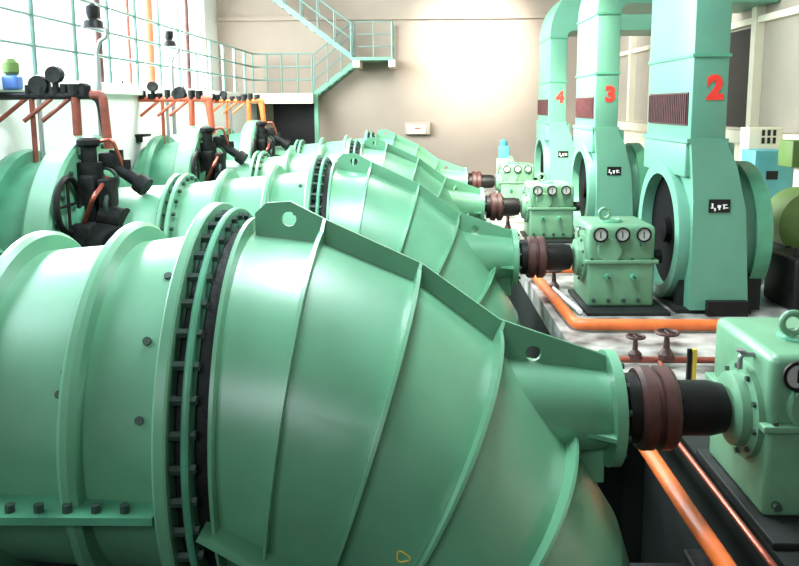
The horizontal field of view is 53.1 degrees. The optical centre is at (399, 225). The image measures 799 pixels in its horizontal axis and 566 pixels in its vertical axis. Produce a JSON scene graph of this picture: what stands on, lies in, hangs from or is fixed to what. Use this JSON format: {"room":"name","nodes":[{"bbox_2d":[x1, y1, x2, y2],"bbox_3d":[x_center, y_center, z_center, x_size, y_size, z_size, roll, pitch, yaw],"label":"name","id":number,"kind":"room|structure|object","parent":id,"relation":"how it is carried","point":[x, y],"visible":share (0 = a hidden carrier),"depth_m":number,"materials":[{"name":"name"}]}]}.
{"room":"pumping station","nodes":[
{"label":"pumping station","id":0,"kind":"room"},
{"bbox_2d":[0,0,219,90],"bbox_3d":[-6.884,-4.588,12.413,0.300,5.000,31.600,0,9,1],"label":"wall","id":1,"kind":"structure","parent":0,"point":[209,9],"depth_m":27.12,"materials":[{"name":"white paint"}]},
{"bbox_2d":[0,0,17,74],"bbox_3d":[-6.881,-4.543,12.551,0.200,4.230,2.540,0,9,1],"label":"window","id":2,"kind":"structure","parent":1,"relation":"in","point":[6,17],"depth_m":13.94,"materials":[{"name":"white paint"}]},
{"bbox_2d":[12,0,73,79],"bbox_3d":[-6.825,-4.918,15.063,0.200,4.230,2.540,0,9,1],"label":"window","id":3,"kind":"structure","parent":1,"relation":"in","point":[65,3],"depth_m":16.39,"materials":[{"name":"white paint"}]},
{"bbox_2d":[79,0,122,83],"bbox_3d":[-6.769,-5.294,17.574,0.200,4.230,2.540,0,9,1],"label":"window","id":4,"kind":"structure","parent":1,"relation":"in","point":[113,16],"depth_m":18.91,"materials":[{"name":"white paint"}]},
{"bbox_2d":[118,0,156,84],"bbox_3d":[-6.713,-5.670,20.085,0.200,4.230,2.540,0,9,1],"label":"window","id":5,"kind":"structure","parent":1,"relation":"in","point":[123,82],"depth_m":19.23,"materials":[{"name":"white paint"}]},
{"bbox_2d":[152,0,183,87],"bbox_3d":[-6.657,-6.046,22.597,0.200,4.230,2.540,0,9,1],"label":"window","id":6,"kind":"structure","parent":1,"relation":"in","point":[164,85],"depth_m":23.83,"materials":[{"name":"white paint"}]},
{"bbox_2d":[180,0,205,89],"bbox_3d":[-6.601,-6.421,25.108,0.200,4.230,2.540,0,9,1],"label":"window","id":7,"kind":"structure","parent":1,"relation":"in","point":[199,13],"depth_m":26.35,"materials":[{"name":"white paint"}]},
{"bbox_2d":[0,90,256,169],"bbox_3d":[-6.207,-0.624,12.991,1.600,3.020,31.600,0,9,1],"label":"wall","id":8,"kind":"structure","parent":0,"point":[126,121],"depth_m":15.26,"materials":[{"name":"white paint"}]},
{"bbox_2d":[0,66,112,162],"bbox_3d":[-4.679,-1.446,10.839,1.559,1.420,0.205,0,9,-1],"label":"pipe","id":9,"kind":"object","parent":8,"relation":"attached to","point":[39,88],"visible":0.96,"depth_m":10.77,"materials":[{"name":"black metal"}]},
{"bbox_2d":[1,58,22,89],"bbox_3d":[-5.256,-2.048,10.835,0.230,0.420,0.220,0,9,1],"label":"valve actuator","id":10,"kind":"object","parent":9,"relation":"attached to","point":[11,80],"visible":1,"depth_m":10.76,"materials":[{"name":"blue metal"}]},
{"bbox_2d":[0,75,247,98],"bbox_3d":[-6.008,-2.217,12.748,1.420,0.200,31.600,0,9,1],"label":"trim","id":11,"kind":"structure","parent":8,"relation":"on","point":[107,88],"depth_m":15.25,"materials":[{"name":"white paint"}]},
{"bbox_2d":[91,0,104,82],"bbox_3d":[-5.492,-4.980,14.296,0.148,4.800,0.148,0,9,1],"label":"riser pipe","id":12,"kind":"object","parent":11,"relation":"on","point":[96,35],"visible":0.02,"depth_m":14.50,"materials":[{"name":"brown metal"}]},
{"bbox_2d":[124,0,132,84],"bbox_3d":[-5.598,-5.275,16.276,0.081,4.800,0.081,0,9,1],"label":"riser pipe","id":13,"kind":"object","parent":11,"relation":"on","point":[126,4],"visible":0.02,"depth_m":16.47,"materials":[{"name":"white metal"}]},
{"bbox_2d":[141,0,155,85],"bbox_3d":[-5.571,-5.460,17.512,0.230,4.800,0.230,0,9,1],"label":"riser pipe","id":14,"kind":"object","parent":11,"relation":"on","point":[146,5],"visible":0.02,"depth_m":17.63,"materials":[{"name":"metal"}]},
{"bbox_2d":[0,0,312,93],"bbox_3d":[-4.303,-3.881,13.993,2.075,2.700,27.030,0,9,1],"label":"walkway railing","id":15,"kind":"object","parent":11,"relation":"on","point":[30,13],"visible":0.88,"depth_m":16.03,"materials":[{"name":"green metal"}]},
{"bbox_2d":[182,0,191,88],"bbox_3d":[-5.504,-5.904,20.479,0.148,4.800,0.148,0,9,1],"label":"riser pipe","id":16,"kind":"object","parent":11,"relation":"on","point":[184,2],"visible":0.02,"depth_m":20.60,"materials":[{"name":"brown metal"}]},
{"bbox_2d":[135,134,150,142],"bbox_3d":[-5.234,-1.783,16.336,0.200,0.170,0.400,0,9,1],"label":"wall bracket","id":17,"kind":"object","parent":8,"relation":"attached to","point":[139,137],"visible":1,"depth_m":16.20,"materials":[{"name":"black metal"}]},
{"bbox_2d":[138,81,215,143],"bbox_3d":[-4.555,-2.260,16.381,1.559,1.390,0.219,0,9,1],"label":"rack","id":18,"kind":"object","parent":8,"relation":"attached to","point":[179,93],"visible":0.94,"depth_m":16.31,"materials":[{"name":"metal"}]},
{"bbox_2d":[162,29,178,133],"bbox_3d":[-4.684,-2.934,16.402,0.307,2.120,0.300,8,12,44],"label":"lamp","id":19,"kind":"object","parent":18,"relation":"attached to","point":[168,34],"visible":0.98,"depth_m":16.32,"materials":[{"name":"metal"}]},
{"bbox_2d":[212,91,266,133],"bbox_3d":[-4.432,-3.043,21.922,1.561,1.300,0.214,0,9,1],"label":"rack","id":20,"kind":"object","parent":8,"relation":"attached to","point":[242,99],"visible":0.9,"depth_m":21.85,"materials":[{"name":"orange metal"}]},
{"bbox_2d":[216,0,577,176],"bbox_3d":[0.535,-4.203,28.436,14.600,10.600,0.300,0,9,1],"label":"wall","id":21,"kind":"structure","parent":0,"point":[475,82],"depth_m":28.10,"materials":[{"name":"paint"}]},
{"bbox_2d":[251,93,313,103],"bbox_3d":[-4.008,-4.399,27.725,2.150,0.340,1.250,0,9,1],"label":"trim","id":22,"kind":"structure","parent":21,"relation":"attached to","point":[269,98],"depth_m":27.10,"materials":[{"name":"beige paint"}]},
{"bbox_2d":[273,104,314,145],"bbox_3d":[-3.709,-2.900,28.539,1.500,2.850,0.050,0,9,1],"label":"door","id":23,"kind":"structure","parent":21,"relation":"in","point":[295,122],"depth_m":28.40,"materials":[{"name":"black metal"}]},
{"bbox_2d":[273,0,395,142],"bbox_3d":[-2.265,-5.144,27.362,4.283,7.617,1.630,0,9,1],"label":"metal staircase","id":24,"kind":"structure","parent":21,"relation":"attached to","point":[357,63],"depth_m":26.69,"materials":[{"name":"green metal"}]},
{"bbox_2d":[216,14,546,20],"bbox_3d":[0.609,-7.227,27.760,14.000,0.140,0.140,0,9,1],"label":"trim","id":25,"kind":"structure","parent":21,"relation":"attached to","point":[469,16],"depth_m":27.71,"materials":[{"name":"paint"}]},
{"bbox_2d":[405,122,429,134],"bbox_3d":[0.634,-3.436,28.273,0.900,0.430,0.245,0,9,1],"label":"wall box","id":26,"kind":"object","parent":21,"relation":"attached to","point":[411,128],"visible":1,"depth_m":28.16,"materials":[{"name":"beige paint"}]},
{"bbox_2d":[508,279,753,565],"bbox_3d":[2.411,2.228,13.225,0.700,2.350,31.600,0,9,1],"label":"trench","id":27,"kind":"structure","parent":0,"point":[652,529],"depth_m":7.73,"materials":[{"name":"concrete"}]},
{"bbox_2d":[484,186,798,565],"bbox_3d":[4.676,0.934,12.981,5.250,0.250,31.600,0,9,1],"label":"floor","id":28,"kind":"structure","parent":0,"point":[704,342],"depth_m":9.30,"materials":[{"name":"concrete"}]},
{"bbox_2d":[496,139,513,192],"bbox_3d":[3.319,-1.859,25.134,0.500,1.700,0.500,0,9,1],"label":"water dispenser","id":29,"kind":"object","parent":28,"relation":"on","point":[503,149],"visible":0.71,"depth_m":24.89,"materials":[{"name":"paint"}]},
{"bbox_2d":[504,216,511,228],"bbox_3d":[2.347,-0.050,17.336,0.339,0.442,0.339,0,9,1],"label":"valve","id":30,"kind":"object","parent":28,"relation":"on","point":[508,226],"visible":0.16,"depth_m":17.29,"materials":[{"name":"brown metal"}]},
{"bbox_2d":[495,156,537,199],"bbox_3d":[3.253,-1.246,22.158,1.200,1.369,1.390,0,9,1],"label":"gearbox","id":31,"kind":"object","parent":28,"relation":"on","point":[510,177],"visible":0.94,"depth_m":21.77,"materials":[{"name":"paint"}]},
{"bbox_2d":[468,171,494,187],"bbox_3d":[2.248,-1.221,22.169,0.760,0.580,0.580,0,9,1],"label":"coupling","id":32,"kind":"object","parent":31,"relation":"attached to","point":[476,179],"visible":0.81,"depth_m":21.98,"materials":[{"name":"brown metal"}]},
{"bbox_2d":[520,173,579,243],"bbox_3d":[3.129,-0.417,16.621,1.200,1.369,1.390,0,9,1],"label":"gearbox","id":33,"kind":"object","parent":28,"relation":"on","point":[548,207],"visible":0.97,"depth_m":16.27,"materials":[{"name":"paint"}]},
{"bbox_2d":[485,193,520,220],"bbox_3d":[2.124,-0.392,16.632,0.760,0.580,0.580,0,9,1],"label":"coupling","id":34,"kind":"object","parent":33,"relation":"attached to","point":[497,206],"visible":0.98,"depth_m":16.45,"materials":[{"name":"brown metal"}]},
{"bbox_2d":[534,123,574,182],"bbox_3d":[4.548,-1.739,22.415,1.240,2.250,2.160,0,9,1],"label":"motor","id":35,"kind":"object","parent":28,"relation":"on","point":[554,149],"visible":0.5,"depth_m":21.46,"materials":[{"name":"paint"}]},
{"bbox_2d":[536,123,570,140],"bbox_3d":[4.283,-2.640,22.366,0.640,0.450,1.900,0,9,1],"label":"hood","id":36,"kind":"object","parent":35,"relation":"attached to","point":[542,130],"depth_m":21.97,"materials":[{"name":"green paint"}]},
{"bbox_2d":[536,0,651,123],"bbox_3d":[5.689,-4.579,22.020,3.500,3.470,2.010,0,9,1],"label":"air duct","id":37,"kind":"object","parent":35,"relation":"on","point":[560,22],"visible":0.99,"depth_m":21.16,"materials":[{"name":"green metal"}]},
{"bbox_2d":[537,99,547,115],"bbox_3d":[3.986,-3.288,22.251,0.045,0.430,1.710,0,9,1],"label":"vent grille","id":38,"kind":"object","parent":37,"relation":"attached to","point":[542,110],"depth_m":22.17,"materials":[{"name":"brown metal"}]},
{"bbox_2d":[547,271,561,289],"bbox_3d":[2.307,0.811,11.953,0.254,0.331,0.254,0,9,1],"label":"valve","id":39,"kind":"object","parent":28,"relation":"on","point":[553,283],"visible":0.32,"depth_m":11.91,"materials":[{"name":"brown metal"}]},
{"bbox_2d":[547,268,572,272],"bbox_3d":[2.978,0.733,13.090,1.450,0.100,0.100,0,9,1],"label":"pipe","id":40,"kind":"object","parent":28,"relation":"on","point":[570,269],"visible":0.02,"depth_m":13.05,"materials":[{"name":"metal"}]},
{"bbox_2d":[552,287,581,313],"bbox_3d":[2.325,1.033,11.177,0.070,0.070,1.306,-1,9,-4],"label":"pipe","id":41,"kind":"object","parent":28,"relation":"on","point":[562,296],"visible":0.86,"depth_m":10.99,"materials":[{"name":"white metal"}]},
{"bbox_2d":[570,128,648,231],"bbox_3d":[4.424,-0.910,16.878,1.240,2.250,2.160,0,9,1],"label":"motor","id":42,"kind":"object","parent":28,"relation":"on","point":[606,171],"visible":0.7,"depth_m":15.99,"materials":[{"name":"paint"}]},
{"bbox_2d":[573,128,623,152],"bbox_3d":[4.160,-1.811,16.829,0.640,0.450,1.900,0,9,1],"label":"hood","id":43,"kind":"object","parent":42,"relation":"attached to","point":[584,139],"depth_m":16.48,"materials":[{"name":"green paint"}]},
{"bbox_2d":[573,0,778,129],"bbox_3d":[5.565,-3.751,16.483,3.500,3.470,2.010,0,9,1],"label":"air duct","id":44,"kind":"object","parent":42,"relation":"on","point":[599,21],"visible":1,"depth_m":15.75,"materials":[{"name":"green metal"}]},
{"bbox_2d":[575,97,593,118],"bbox_3d":[3.862,-2.459,16.714,0.045,0.430,1.710,0,9,1],"label":"vent grille","id":45,"kind":"object","parent":44,"relation":"attached to","point":[584,109],"depth_m":16.59,"materials":[{"name":"brown metal"}]},
{"bbox_2d":[568,207,670,315],"bbox_3d":[3.006,0.411,11.084,1.200,1.369,1.390,0,9,1],"label":"gearbox","id":46,"kind":"object","parent":28,"relation":"on","point":[615,257],"visible":0.98,"depth_m":10.73,"materials":[{"name":"paint"}]},
{"bbox_2d":[519,236,572,277],"bbox_3d":[2.001,0.436,11.095,0.760,0.580,0.580,0,9,1],"label":"coupling","id":47,"kind":"object","parent":46,"relation":"attached to","point":[539,256],"visible":0.98,"depth_m":10.91,"materials":[{"name":"brown metal"}]},
{"bbox_2d":[532,275,718,330],"bbox_3d":[3.446,0.990,11.213,2.831,0.140,3.172,0,9,1],"label":"pipe","id":48,"kind":"object","parent":28,"relation":"on","point":[562,308],"visible":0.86,"depth_m":9.72,"materials":[{"name":"metal"}]},
{"bbox_2d":[619,356,714,363],"bbox_3d":[3.274,1.423,8.458,2.251,0.070,0.070,0,9,3],"label":"pipe","id":49,"kind":"object","parent":28,"relation":"on","point":[624,359],"visible":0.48,"depth_m":8.45,"materials":[{"name":"red metal"}]},
{"bbox_2d":[625,333,645,361],"bbox_3d":[2.499,1.295,8.482,0.212,0.276,0.212,0,9,1],"label":"valve","id":50,"kind":"object","parent":49,"relation":"on","point":[635,355],"visible":1,"depth_m":8.45,"materials":[{"name":"brown metal"}]},
{"bbox_2d":[655,328,679,362],"bbox_3d":[2.818,1.271,8.441,0.254,0.331,0.254,0,9,1],"label":"valve","id":51,"kind":"object","parent":49,"relation":"on","point":[666,355],"visible":1,"depth_m":8.40,"materials":[{"name":"brown metal"}]},
{"bbox_2d":[638,449,736,565],"bbox_3d":[1.990,1.999,5.337,0.124,0.124,4.850,0,9,1],"label":"pipe","id":52,"kind":"object","parent":28,"relation":"on","point":[708,541],"visible":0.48,"depth_m":5.42,"materials":[{"name":"metal"}]},
{"bbox_2d":[686,348,697,379],"bbox_3d":[2.913,1.395,7.982,0.090,0.340,0.040,0,9,1],"label":"marker post","id":53,"kind":"object","parent":28,"relation":"on","point":[691,362],"visible":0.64,"depth_m":7.97,"materials":[{"name":"yellow paint"}]},
{"bbox_2d":[638,138,773,316],"bbox_3d":[4.300,-0.082,11.341,1.240,2.250,2.160,0,9,1],"label":"motor","id":54,"kind":"object","parent":28,"relation":"on","point":[710,212],"visible":0.94,"depth_m":10.50,"materials":[{"name":"green paint"}]},
{"bbox_2d":[643,0,732,142],"bbox_3d":[5.441,-2.923,10.946,3.500,3.470,2.010,0,9,1],"label":"air duct","id":55,"kind":"object","parent":54,"relation":"on","point":[690,54],"visible":1,"depth_m":10.28,"materials":[{"name":"green metal"}]},
{"bbox_2d":[648,92,688,125],"bbox_3d":[3.738,-1.631,11.177,0.045,0.430,1.710,0,9,1],"label":"vent grille","id":56,"kind":"object","parent":55,"relation":"attached to","point":[665,108],"depth_m":11.05,"materials":[{"name":"brown metal"}]},
{"bbox_2d":[644,138,734,177],"bbox_3d":[4.036,-0.983,11.293,0.640,0.450,1.900,0,9,1],"label":"hood","id":57,"kind":"object","parent":54,"relation":"attached to","point":[670,159],"depth_m":10.99,"materials":[{"name":"green paint"}]},
{"bbox_2d":[678,441,777,565],"bbox_3d":[2.259,1.971,5.311,0.044,0.044,4.820,0,9,1],"label":"pipe","id":58,"kind":"object","parent":28,"relation":"on","point":[713,488],"visible":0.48,"depth_m":5.45,"materials":[{"name":"orange metal"}]},
{"bbox_2d":[696,310,798,549],"bbox_3d":[2.862,1.239,5.548,1.200,1.369,1.390,0,9,1],"label":"gearbox","id":59,"kind":"object","parent":28,"relation":"on","point":[756,460],"visible":0.94,"depth_m":5.30,"materials":[{"name":"paint"}]},
{"bbox_2d":[624,365,731,450],"bbox_3d":[1.877,1.264,5.558,0.760,0.580,0.580,0,9,1],"label":"coupling","id":60,"kind":"object","parent":59,"relation":"attached to","point":[665,409],"visible":0.88,"depth_m":5.37,"materials":[{"name":"black metal"}]},
{"bbox_2d":[739,127,782,160],"bbox_3d":[6.638,-0.653,14.816,0.600,2.320,0.415,0,9,1],"label":"box","id":61,"kind":"object","parent":28,"relation":"on","point":[750,137],"visible":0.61,"depth_m":14.49,"materials":[{"name":"beige paint"}]},
{"bbox_2d":[741,149,792,197],"bbox_3d":[6.459,-0.366,14.155,0.670,1.950,0.615,0,9,1],"label":"tall cabinet","id":62,"kind":"object","parent":28,"relation":"on","point":[777,178],"visible":0.34,"depth_m":13.77,"materials":[{"name":"teal metal"}]},
{"bbox_2d":[763,247,798,309],"bbox_3d":[5.855,0.666,10.968,1.300,0.860,0.950,0,9,1],"label":"machine","id":63,"kind":"object","parent":28,"relation":"on","point":[781,281],"visible":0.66,"depth_m":10.86,"materials":[{"name":"black metal"}]},
{"bbox_2d":[771,187,798,247],"bbox_3d":[6.025,0.195,11.945,1.000,1.500,0.730,0,9,1],"label":"drum","id":64,"kind":"object","parent":28,"relation":"on","point":[785,204],"visible":0.62,"depth_m":11.63,"materials":[{"name":"green metal"}]},
{"bbox_2d":[778,140,798,186],"bbox_3d":[6.545,-0.283,12.852,0.800,2.170,0.512,0,9,1],"label":"tall cabinet","id":65,"kind":"object","parent":28,"relation":"on","point":[788,154],"visible":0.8,"depth_m":12.66,"materials":[{"name":"green metal"}]},
{"bbox_2d":[618,0,798,132],"bbox_3d":[7.381,-1.869,12.501,0.200,10.600,31.600,0,9,1],"label":"wall","id":66,"kind":"structure","parent":0,"point":[779,99],"depth_m":15.77,"materials":[{"name":"beige paint"}]},
{"bbox_2d":[625,36,636,143],"bbox_3d":[7.483,-5.166,25.760,0.180,8.000,0.220,0,9,1],"label":"trim","id":67,"kind":"structure","parent":66,"relation":"attached to","point":[632,39],"depth_m":25.76,"materials":[{"name":"beige paint"}]},
{"bbox_2d":[647,36,650,122],"bbox_3d":[7.430,-4.811,23.387,0.180,8.000,0.220,0,9,1],"label":"trim","id":68,"kind":"structure","parent":66,"relation":"attached to","point":[650,36],"depth_m":23.50,"materials":[{"name":"beige paint"}]},
{"bbox_2d":[619,129,793,186],"bbox_3d":[7.278,-0.532,15.232,0.140,1.950,26.600,0,9,1],"label":"trim","id":69,"kind":"structure","parent":66,"relation":"attached to","point":[634,136],"depth_m":24.61,"materials":[{"name":"beige paint"}]},
{"bbox_2d":[617,120,798,142],"bbox_3d":[7.141,-1.620,15.072,0.400,0.250,26.600,0,9,1],"label":"trim","id":70,"kind":"structure","parent":66,"relation":"attached to","point":[733,135],"depth_m":17.15,"materials":[{"name":"beige paint"}]},
{"bbox_2d":[620,5,798,56],"bbox_3d":[7.199,-3.575,12.250,0.140,0.130,31.600,0,9,1],"label":"trim","id":71,"kind":"structure","parent":66,"relation":"attached to","point":[792,11],"depth_m":15.94,"materials":[{"name":"beige paint"}]},
{"bbox_2d":[726,28,750,126],"bbox_3d":[7.352,-3.207,17.561,0.060,2.050,1.900,0,9,1],"label":"window","id":72,"kind":"structure","parent":66,"relation":"in","point":[740,40],"depth_m":17.26,"materials":[{"name":"grey glass"}]},
{"bbox_2d":[746,6,765,126],"bbox_3d":[7.271,-3.746,16.268,0.180,8.000,0.220,0,9,1],"label":"trim","id":73,"kind":"structure","parent":66,"relation":"attached to","point":[757,29],"depth_m":16.27,"materials":[{"name":"beige paint"}]},
{"bbox_3d":[1.070,3.494,13.444,12.900,0.200,31.600,0,9,1],"label":"floor","id":74,"kind":"structure","parent":0,"visible":0},
{"bbox_2d":[0,135,152,250],"bbox_3d":[-4.350,1.220,11.354,2.174,4.990,3.280,0,9,1],"label":"valve","id":75,"kind":"object","parent":74,"relation":"on","point":[72,191],"visible":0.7,"depth_m":10.24,"materials":[{"name":"green paint"}]},
{"bbox_2d":[82,3,107,136],"bbox_3d":[-4.231,-2.083,11.159,0.307,1.980,0.300,8,12,44],"label":"lamp","id":76,"kind":"object","parent":75,"relation":"attached to","point":[92,21],"visible":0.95,"depth_m":11.04,"materials":[{"name":"metal"}]},
{"bbox_2d":[133,125,247,185],"bbox_3d":[-4.127,0.392,16.889,2.174,4.990,3.280,0,9,1],"label":"valve","id":77,"kind":"object","parent":74,"relation":"on","point":[199,152],"visible":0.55,"depth_m":15.81,"materials":[{"name":"metal"}]},
{"bbox_2d":[217,120,290,159],"bbox_3d":[-4.003,-0.437,22.426,2.174,4.990,3.280,0,9,1],"label":"valve","id":78,"kind":"object","parent":74,"relation":"on","point":[254,136],"visible":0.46,"depth_m":21.39,"materials":[{"name":"metal"}]},
{"bbox_2d":[0,201,632,565],"bbox_3d":[-1.173,2.170,5.761,5.981,4.720,2.805,0,9,1],"label":"pump","id":79,"kind":"object","parent":74,"relation":"on","point":[242,388],"visible":1,"depth_m":4.59,"materials":[{"name":"green paint"}]},
{"bbox_2d":[118,153,530,357],"bbox_3d":[-1.050,1.342,11.298,5.981,4.720,2.805,0,9,1],"label":"pump","id":80,"kind":"object","parent":74,"relation":"on","point":[371,200],"visible":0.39,"depth_m":10.45,"materials":[{"name":"green paint"}]},
{"bbox_2d":[226,137,485,232],"bbox_3d":[-0.926,0.514,16.835,5.981,4.720,2.805,0,9,1],"label":"pump","id":81,"kind":"object","parent":74,"relation":"on","point":[469,200],"visible":0.23,"depth_m":16.23,"materials":[{"name":"green paint"}]},
{"bbox_2d":[275,129,468,190],"bbox_3d":[-0.802,-0.315,22.372,5.981,4.720,2.805,0,9,1],"label":"pump","id":82,"kind":"object","parent":74,"relation":"on","point":[455,172],"visible":0.18,"depth_m":21.88,"materials":[{"name":"green paint"}]},
{"bbox_2d":[630,549,712,565],"bbox_3d":[2.022,3.455,5.883,0.550,2.100,1.100,0,9,1],"label":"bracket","id":83,"kind":"object","parent":74,"relation":"on","point":[691,557],"visible":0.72,"depth_m":5.85,"materials":[{"name":"black metal"}]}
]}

